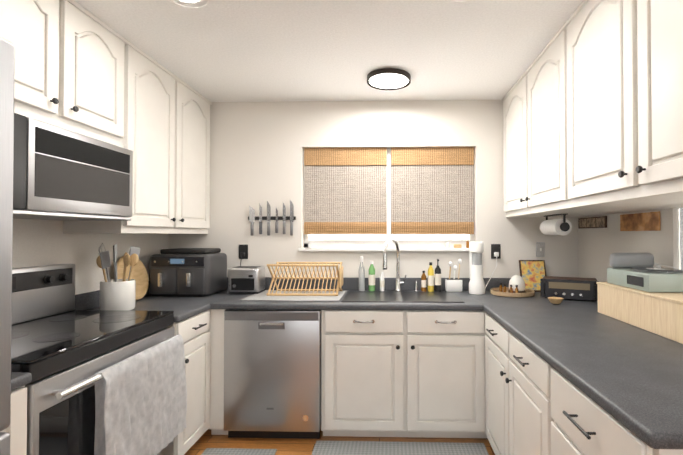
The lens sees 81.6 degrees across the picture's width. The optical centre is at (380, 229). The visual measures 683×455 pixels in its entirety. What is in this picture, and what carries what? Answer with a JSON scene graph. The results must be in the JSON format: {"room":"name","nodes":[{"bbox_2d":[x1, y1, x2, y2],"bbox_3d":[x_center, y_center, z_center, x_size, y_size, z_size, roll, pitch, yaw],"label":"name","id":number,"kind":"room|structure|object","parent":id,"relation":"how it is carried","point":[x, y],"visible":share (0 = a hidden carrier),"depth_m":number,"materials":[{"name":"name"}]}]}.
{"room":"kitchen","nodes":[
{"label":"kitchen","id":0,"kind":"room"},
{"bbox_2d":[12,219,167,294],"bbox_3d":[-1.866,0.126,0.149,0.120,2.400,6.490,0,-1,2],"label":"wall","id":1,"kind":"structure","parent":0,"point":[41,242],"depth_m":2.26,"materials":[{"name":"paint"}]},
{"bbox_2d":[0,0,127,148],"bbox_3d":[-1.587,-0.746,1.739,0.350,0.613,0.862,0,-1,2],"label":"upper cabinet","id":2,"kind":"object","parent":1,"relation":"attached to","point":[79,69],"depth_m":1.78,"materials":[{"name":"paint"}]},
{"bbox_2d":[13,113,132,220],"bbox_3d":[-1.561,-0.245,1.760,0.395,0.382,0.793,0,-1,2],"label":"over-the-range microwave","id":3,"kind":"object","parent":2,"relation":"attached to","point":[60,174],"visible":1,"depth_m":1.72,"materials":[{"name":"silver metal"}]},
{"bbox_2d":[75,285,149,309],"bbox_3d":[-1.727,0.427,2.663,0.020,0.100,1.006,0,-1,2],"label":"backsplash","id":4,"kind":"structure","parent":1,"relation":"attached to","point":[85,301],"depth_m":2.32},
{"bbox_2d":[63,41,211,233],"bbox_3d":[-1.562,-0.507,2.680,0.350,1.068,1.026,0,-1,2],"label":"upper cabinet","id":5,"kind":"object","parent":1,"relation":"attached to","point":[169,120],"depth_m":2.52,"materials":[{"name":"paint"}]},
{"bbox_2d":[74,0,582,101],"bbox_3d":[-0.224,-1.100,0.121,4.100,0.050,6.490,0,-1,2],"label":"ceiling","id":6,"kind":"structure","parent":0,"point":[265,50],"depth_m":2.21,"materials":[{"name":"white paint"}]},
{"bbox_2d":[170,0,207,7],"bbox_3d":[-0.876,-1.050,1.758,0.190,0.008,0.190,0,-1,2],"label":"recessed light","id":7,"kind":"object","parent":6,"relation":"in","point":[194,3],"visible":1,"depth_m":1.82,"materials":[{"name":"white plastic"}]},
{"bbox_2d":[367,68,410,89],"bbox_3d":[0.054,-1.024,2.689,0.300,0.035,0.300,0,-1,2],"label":"ceiling light","id":8,"kind":"object","parent":6,"relation":"in","point":[388,79],"visible":1,"depth_m":2.65,"materials":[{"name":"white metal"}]},
{"bbox_2d":[184,429,494,454],"bbox_3d":[-0.224,1.350,0.090,4.100,0.050,6.490,0,-1,2],"label":"floor","id":9,"kind":"structure","parent":0,"point":[282,446],"depth_m":2.52,"materials":[{"name":"brown wood"}]},
{"bbox_2d":[0,37,14,454],"bbox_3d":[-1.322,0.429,0.487,0.888,1.795,0.910,0,-1,2],"label":"refrigerator","id":10,"kind":"object","parent":9,"relation":"on","point":[7,60],"visible":1,"depth_m":0.91,"materials":[{"name":"silver metal"}]},
{"bbox_2d":[0,382,29,454],"bbox_3d":[-1.456,0.917,1.116,0.643,0.839,0.325,0,-1,2],"label":"base cabinet","id":11,"kind":"object","parent":9,"relation":"on","point":[17,429],"depth_m":1.23,"materials":[{"name":"paint"}]},
{"bbox_2d":[11,372,31,389],"bbox_3d":[-1.454,0.476,1.122,0.648,0.038,0.325,0,-1,2],"label":"countertop","id":12,"kind":"structure","parent":11,"relation":"on","point":[17,378],"depth_m":1.24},
{"bbox_2d":[11,264,186,454],"bbox_3d":[-1.392,0.762,1.714,0.719,1.164,0.854,0,-1,2],"label":"range","id":13,"kind":"object","parent":9,"relation":"on","point":[107,382],"visible":1,"depth_m":1.67,"materials":[{"name":"silver metal"}]},
{"bbox_2d":[94,334,186,454],"bbox_3d":[-1.066,0.797,1.803,0.071,0.488,0.595,0,-1,2],"label":"towel","id":14,"kind":"object","parent":13,"relation":"hanging from","point":[141,399],"depth_m":1.74,"materials":[{"name":"fabric"}]},
{"bbox_2d":[171,306,211,454],"bbox_3d":[-1.423,0.932,2.342,0.643,0.839,0.393,0,-1,2],"label":"base cabinet","id":15,"kind":"object","parent":9,"relation":"on","point":[196,331],"depth_m":2.35,"materials":[{"name":"paint"}]},
{"bbox_2d":[92,290,228,321],"bbox_3d":[-1.413,0.496,2.664,0.648,0.038,1.026,0,-1,2],"label":"countertop","id":16,"kind":"structure","parent":15,"relation":"on","point":[182,306],"depth_m":2.53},
{"bbox_2d":[96,242,139,309],"bbox_3d":[-1.555,0.273,2.309,0.220,0.396,0.224,0,-1,2],"label":"utensil crock","id":17,"kind":"object","parent":16,"relation":"on","point":[116,293],"visible":0.96,"depth_m":2.25,"materials":[{"name":"white ceramic"}]},
{"bbox_2d":[117,256,148,299],"bbox_3d":[-1.664,0.320,2.638,0.090,0.303,0.310,0,-1,2],"label":"round cutting board","id":18,"kind":"object","parent":16,"relation":"on","point":[139,274],"visible":0.48,"depth_m":2.67,"materials":[{"name":"brown wood"}]},
{"bbox_2d":[149,253,226,295],"bbox_3d":[-1.439,0.329,2.939,0.440,0.300,0.395,0,-1,2],"label":"air fryer","id":19,"kind":"object","parent":16,"relation":"on","point":[187,274],"visible":1,"depth_m":2.79,"materials":[{"name":"grey"}]},
{"bbox_2d":[160,248,220,253],"bbox_3d":[-1.429,0.161,2.971,0.340,0.033,0.255,0,-1,2],"label":"pad","id":20,"kind":"object","parent":19,"relation":"on","point":[190,251],"visible":1,"depth_m":2.85,"materials":[{"name":"black"}]},
{"bbox_2d":[212,310,224,434],"bbox_3d":[-1.410,0.939,2.855,0.643,0.839,0.633,0,-1,2],"label":"base cabinet","id":21,"kind":"object","parent":9,"relation":"on","point":[217,315],"depth_m":2.54,"materials":[{"name":"paint"}]},
{"bbox_2d":[201,448,276,454],"bbox_3d":[-0.870,1.339,1.763,0.440,0.012,1.300,0,-1,2],"label":"area rug","id":22,"kind":"object","parent":9,"relation":"on","point":[225,451],"visible":1,"depth_m":2.38,"materials":[{"name":"grey fabric"}]},
{"bbox_2d":[224,309,321,438],"bbox_3d":[-0.689,0.941,2.812,0.617,0.833,0.624,0,-1,2],"label":"dishwasher","id":23,"kind":"object","parent":9,"relation":"on","point":[272,373],"visible":0.9,"depth_m":2.50,"materials":[{"name":"silver metal"}]},
{"bbox_2d":[312,441,488,454],"bbox_3d":[0.109,1.343,2.105,1.060,0.012,0.775,0,-1,2],"label":"area rug","id":24,"kind":"object","parent":9,"relation":"on","point":[377,448],"visible":1,"depth_m":2.41,"materials":[{"name":"grey fabric"}]},
{"bbox_2d":[321,310,483,437],"bbox_3d":[0.154,0.938,2.808,1.057,0.839,0.643,0,-1,2],"label":"base cabinet","id":25,"kind":"object","parent":9,"relation":"on","point":[385,373],"depth_m":2.49,"materials":[{"name":"paint"}]},
{"bbox_2d":[212,290,467,309],"bbox_3d":[-0.268,0.496,2.822,1.672,0.042,0.648,0,-1,2],"label":"countertop","id":26,"kind":"structure","parent":25,"relation":"on","point":[233,301],"depth_m":2.51,"materials":[{"name":"grey stone"}]},
{"bbox_2d":[228,266,264,293],"bbox_3d":[-1.016,0.381,2.975,0.235,0.197,0.190,0,-1,2],"label":"toaster","id":27,"kind":"object","parent":26,"relation":"on","point":[246,279],"visible":0.98,"depth_m":2.90,"materials":[{"name":"silver metal"}]},
{"bbox_2d":[240,290,345,300],"bbox_3d":[-0.602,0.475,2.837,0.660,0.006,0.460,0,-1,2],"label":"drying mat","id":28,"kind":"object","parent":26,"relation":"on","point":[262,296],"visible":0.69,"depth_m":2.72,"materials":[{"name":"white fabric"}]},
{"bbox_2d":[267,262,342,295],"bbox_3d":[-0.548,0.361,2.917,0.522,0.225,0.256,0,-1,2],"label":"dish rack","id":29,"kind":"object","parent":28,"relation":"on","point":[339,272],"visible":1,"depth_m":2.87,"materials":[{"name":"brown wood"}]},
{"bbox_2d":[358,256,364,290],"bbox_3d":[-0.150,0.346,3.079,0.050,0.270,0.057,0,-1,2],"label":"spray bottle","id":30,"kind":"object","parent":26,"relation":"on","point":[361,279],"visible":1,"depth_m":3.06,"materials":[{"name":"white plastic"}]},
{"bbox_2d":[340,290,395,301],"bbox_3d":[-0.077,0.577,2.802,0.338,0.204,0.428,0,-1,2],"label":"sink","id":31,"kind":"object","parent":26,"relation":"in","point":[353,295],"depth_m":2.79,"materials":[{"name":"grey metal"}]},
{"bbox_2d":[368,261,374,290],"bbox_3d":[-0.070,0.363,3.080,0.054,0.235,0.054,0,-1,2],"label":"dish soap","id":32,"kind":"object","parent":26,"relation":"on","point":[371,279],"visible":0.98,"depth_m":3.06,"materials":[{"name":"green plastic"}]},
{"bbox_2d":[380,272,384,290],"bbox_3d":[0.010,0.406,3.082,0.038,0.150,0.038,0,-1,2],"label":"bottle","id":33,"kind":"object","parent":26,"relation":"on","point":[382,283],"visible":1,"depth_m":3.07,"materials":[{"name":"white plastic"}]},
{"bbox_2d":[382,238,419,289],"bbox_3d":[0.153,0.270,2.969,0.275,0.421,0.272,0,-1,2],"label":"faucet","id":34,"kind":"object","parent":26,"relation":"on","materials":[{"name":"silver metal"}]},
{"bbox_2d":[421,271,425,291],"bbox_3d":[0.335,0.401,3.068,0.042,0.160,0.042,0,-1,2],"label":"bottle","id":35,"kind":"object","parent":26,"relation":"on","point":[423,282],"visible":1,"depth_m":3.05,"materials":[{"name":"brown glass"}]},
{"bbox_2d":[396,290,463,301],"bbox_3d":[0.322,0.576,2.791,0.438,0.204,0.428,0,-1,2],"label":"sink","id":36,"kind":"object","parent":26,"relation":"in","point":[401,295],"depth_m":2.79,"materials":[{"name":"grey metal"}]},
{"bbox_2d":[428,262,433,291],"bbox_3d":[0.390,0.368,3.067,0.050,0.225,0.050,0,-1,2],"label":"bottle","id":37,"kind":"object","parent":26,"relation":"on","point":[430,279],"visible":1,"depth_m":3.05,"materials":[{"name":"yellow glass"}]},
{"bbox_2d":[435,259,440,291],"bbox_3d":[0.445,0.356,3.064,0.052,0.250,0.056,0,-1,2],"label":"pump bottle","id":38,"kind":"object","parent":26,"relation":"on","point":[437,279],"visible":1,"depth_m":3.04,"materials":[{"name":"black plastic"}]},
{"bbox_2d":[445,259,461,291],"bbox_3d":[0.568,0.354,3.060,0.127,0.252,0.075,0,-1,2],"label":"sink caddy","id":39,"kind":"object","parent":26,"relation":"on","point":[453,285],"visible":1,"depth_m":3.02,"materials":[{"name":"white ceramic"}]},
{"bbox_2d":[456,290,682,453],"bbox_3d":[1.025,0.487,1.988,0.998,0.038,2.248,0,-1,2],"label":"countertop","id":40,"kind":"structure","parent":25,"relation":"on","point":[633,372],"depth_m":1.43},
{"bbox_2d":[469,242,484,294],"bbox_3d":[0.722,0.286,2.955,0.120,0.387,0.120,0,-1,2],"label":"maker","id":41,"kind":"object","parent":40,"relation":"on","point":[476,282],"visible":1,"depth_m":2.92,"materials":[{"name":"white plastic"}]},
{"bbox_2d":[490,287,534,297],"bbox_3d":[0.971,0.463,2.906,0.310,0.032,0.310,0,-1,2],"label":"round tray","id":42,"kind":"object","parent":40,"relation":"on","point":[528,293],"visible":0.73,"depth_m":2.79,"materials":[{"name":"brown wood"}]},
{"bbox_2d":[508,275,525,292],"bbox_3d":[1.011,0.400,2.920,0.122,0.130,0.122,0,-1,2],"label":"diffuser","id":43,"kind":"object","parent":42,"relation":"on","point":[515,280],"visible":0.85,"depth_m":2.88,"materials":[{"name":"white ceramic"}]},
{"bbox_2d":[519,260,546,291],"bbox_3d":[1.185,0.359,3.054,0.200,0.241,0.083,0,-1,2],"label":"art print","id":44,"kind":"object","parent":40,"relation":"on","point":[532,273],"visible":0.67,"depth_m":3.06,"materials":[{"name":"yellow paper"}]},
{"bbox_2d":[548,297,563,303],"bbox_3d":[1.121,0.456,2.522,0.096,0.035,0.096,0,-1,2],"label":"bowl","id":45,"kind":"object","parent":40,"relation":"on","point":[555,300],"visible":0.96,"depth_m":2.50,"materials":[{"name":"brown wood"}]},
{"bbox_2d":[540,276,598,300],"bbox_3d":[1.309,0.408,2.732,0.356,0.137,0.255,0,-1,27],"label":"radio","id":46,"kind":"object","parent":40,"relation":"on","point":[577,288],"visible":0.94,"depth_m":2.65,"materials":[{"name":"black plastic"}]},
{"bbox_2d":[596,282,682,343],"bbox_3d":[1.349,0.375,1.526,0.278,0.172,1.428,0,-1,2],"label":"crate","id":47,"kind":"object","parent":40,"relation":"on","point":[659,313],"visible":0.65,"depth_m":1.82,"materials":[{"name":"beige wood"}]},
{"bbox_2d":[607,253,682,291],"bbox_3d":[1.363,0.209,1.998,0.236,0.170,0.360,0,-1,2],"label":"turntable","id":48,"kind":"object","parent":47,"relation":"on","point":[638,271],"visible":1,"depth_m":1.95,"materials":[{"name":"mint green painted plastic"},{"name":"grey plastic"},{"name":"metal"}]},
{"bbox_2d":[480,310,543,454],"bbox_3d":[1.079,0.927,1.936,0.888,0.839,0.991,0,-1,2],"label":"base cabinet","id":49,"kind":"object","parent":9,"relation":"on","point":[536,374],"depth_m":1.91,"materials":[{"name":"paint"}]},
{"bbox_2d":[544,362,682,454],"bbox_3d":[1.058,0.917,1.159,0.888,0.839,0.564,0,-1,2],"label":"base cabinet","id":50,"kind":"object","parent":9,"relation":"on","point":[575,423],"depth_m":1.23,"materials":[{"name":"paint"}]},
{"bbox_2d":[168,99,577,277],"bbox_3d":[-0.007,0.164,3.226,3.432,2.400,0.160,0,-1,2],"label":"wall","id":51,"kind":"structure","parent":0,"point":[256,153],"depth_m":3.16,"materials":[{"name":"paint"}]},
{"bbox_2d":[239,245,247,258],"bbox_3d":[-1.108,0.178,3.169,0.075,0.116,0.008,0,-1,2],"label":"electrical outlet","id":52,"kind":"object","parent":51,"relation":"attached to","point":[243,248],"visible":0.77,"depth_m":3.17,"materials":[{"name":"black plastic"}]},
{"bbox_2d":[248,200,295,235],"bbox_3d":[-0.876,-0.097,3.157,0.385,0.290,0.026,0,-1,2],"label":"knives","id":53,"kind":"object","parent":51,"relation":"attached to","point":[252,217],"visible":0.98,"depth_m":3.15,"materials":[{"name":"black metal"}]},
{"bbox_2d":[225,278,510,289],"bbox_3d":[-0.085,0.433,3.132,3.278,0.100,0.020,0,-1,2],"label":"backsplash","id":54,"kind":"structure","parent":51,"relation":"attached to","point":[348,283],"depth_m":3.12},
{"bbox_2d":[298,148,473,250],"bbox_3d":[0.063,-0.246,3.201,1.440,0.840,0.165,0,-1,2],"label":"window","id":55,"kind":"structure","parent":51,"relation":"in","point":[365,240],"depth_m":3.23,"materials":[{"name":"white wood"}]},
{"bbox_2d":[304,148,386,233],"bbox_3d":[-0.289,-0.313,3.198,0.673,0.703,0.024,0,-1,2],"label":"window blind","id":56,"kind":"object","parent":55,"relation":"attached to","point":[345,190],"visible":1,"depth_m":3.20,"materials":[{"name":"beige fabric"}]},
{"bbox_2d":[391,147,473,233],"bbox_3d":[0.416,-0.313,3.179,0.668,0.703,0.024,0,-1,2],"label":"window blind","id":57,"kind":"object","parent":55,"relation":"attached to","point":[432,190],"visible":0.98,"depth_m":3.18,"materials":[{"name":"beige fabric"}]},
{"bbox_2d":[434,240,468,247],"bbox_3d":[0.568,0.118,3.161,0.282,0.060,0.040,0,-1,2],"label":"trinkets","id":58,"kind":"object","parent":55,"relation":"on","point":[447,244],"visible":1,"depth_m":3.15,"materials":[{"name":"white plastic"}]},
{"bbox_2d":[491,244,500,258],"bbox_3d":[0.911,0.173,3.115,0.075,0.116,0.008,0,-1,2],"label":"electrical outlet","id":59,"kind":"object","parent":51,"relation":"attached to","point":[495,247],"visible":0.85,"depth_m":3.11,"materials":[{"name":"black plastic"}]},
{"bbox_2d":[485,252,498,287],"bbox_3d":[0.850,0.328,3.069,0.171,0.301,0.041,0,-1,-22],"label":"cord","id":60,"kind":"object","parent":59,"relation":"attached to","point":[496,254],"visible":0.85,"depth_m":3.08,"materials":[{"name":"white plastic"}]},
{"bbox_2d":[536,242,544,256],"bbox_3d":[1.261,0.158,3.103,0.070,0.116,0.014,0,-1,2],"label":"switch plate","id":61,"kind":"object","parent":51,"relation":"attached to","point":[540,249],"visible":1,"depth_m":3.10,"materials":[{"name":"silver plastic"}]},
{"bbox_2d":[578,208,679,281],"bbox_3d":[1.547,0.123,-0.042,0.150,2.400,6.290,0,-1,2],"label":"wall","id":62,"kind":"structure","parent":0,"point":[597,247],"depth_m":2.52,"materials":[{"name":"paint"}]},
{"bbox_2d":[502,27,628,216],"bbox_3d":[1.245,-0.573,2.551,0.588,0.938,1.137,0,-1,2],"label":"upper cabinet","id":63,"kind":"object","parent":62,"relation":"attached to","point":[532,108],"depth_m":2.42,"materials":[{"name":"paint"}]},
{"bbox_2d":[540,214,571,234],"bbox_3d":[1.195,-0.031,2.693,0.110,0.141,0.305,0,-1,2],"label":"paper towel holder","id":64,"kind":"object","parent":63,"relation":"attached to","point":[563,226],"visible":1,"depth_m":2.58,"materials":[{"name":"white paper"}]},
{"bbox_2d":[578,216,606,228],"bbox_3d":[1.540,-0.050,2.872,0.014,0.080,0.390,0,-1,2],"label":"framed picture","id":65,"kind":"object","parent":62,"relation":"attached to","point":[595,222],"visible":0.96,"depth_m":2.83,"materials":[{"name":"brown wood"}]},
{"bbox_2d":[562,0,682,211],"bbox_3d":[1.215,-0.588,1.416,0.588,0.938,1.134,0,-1,2],"label":"upper cabinet","id":66,"kind":"object","parent":62,"relation":"attached to","point":[592,100],"depth_m":1.52,"materials":[{"name":"paint"}]},
{"bbox_2d":[620,211,660,230],"bbox_3d":[1.530,-0.045,2.332,0.006,0.105,0.370,0,-1,2],"label":"poster","id":67,"kind":"object","parent":62,"relation":"attached to","point":[648,221],"visible":1,"depth_m":2.30,"materials":[{"name":"brown wood"}]},
{"bbox_2d":[680,208,682,269],"bbox_3d":[1.541,-0.200,1.314,0.006,1.000,1.472,0,-1,2],"label":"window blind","id":68,"kind":"object","parent":62,"relation":"attached to","point":[681,238],"depth_m":2.04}
]}

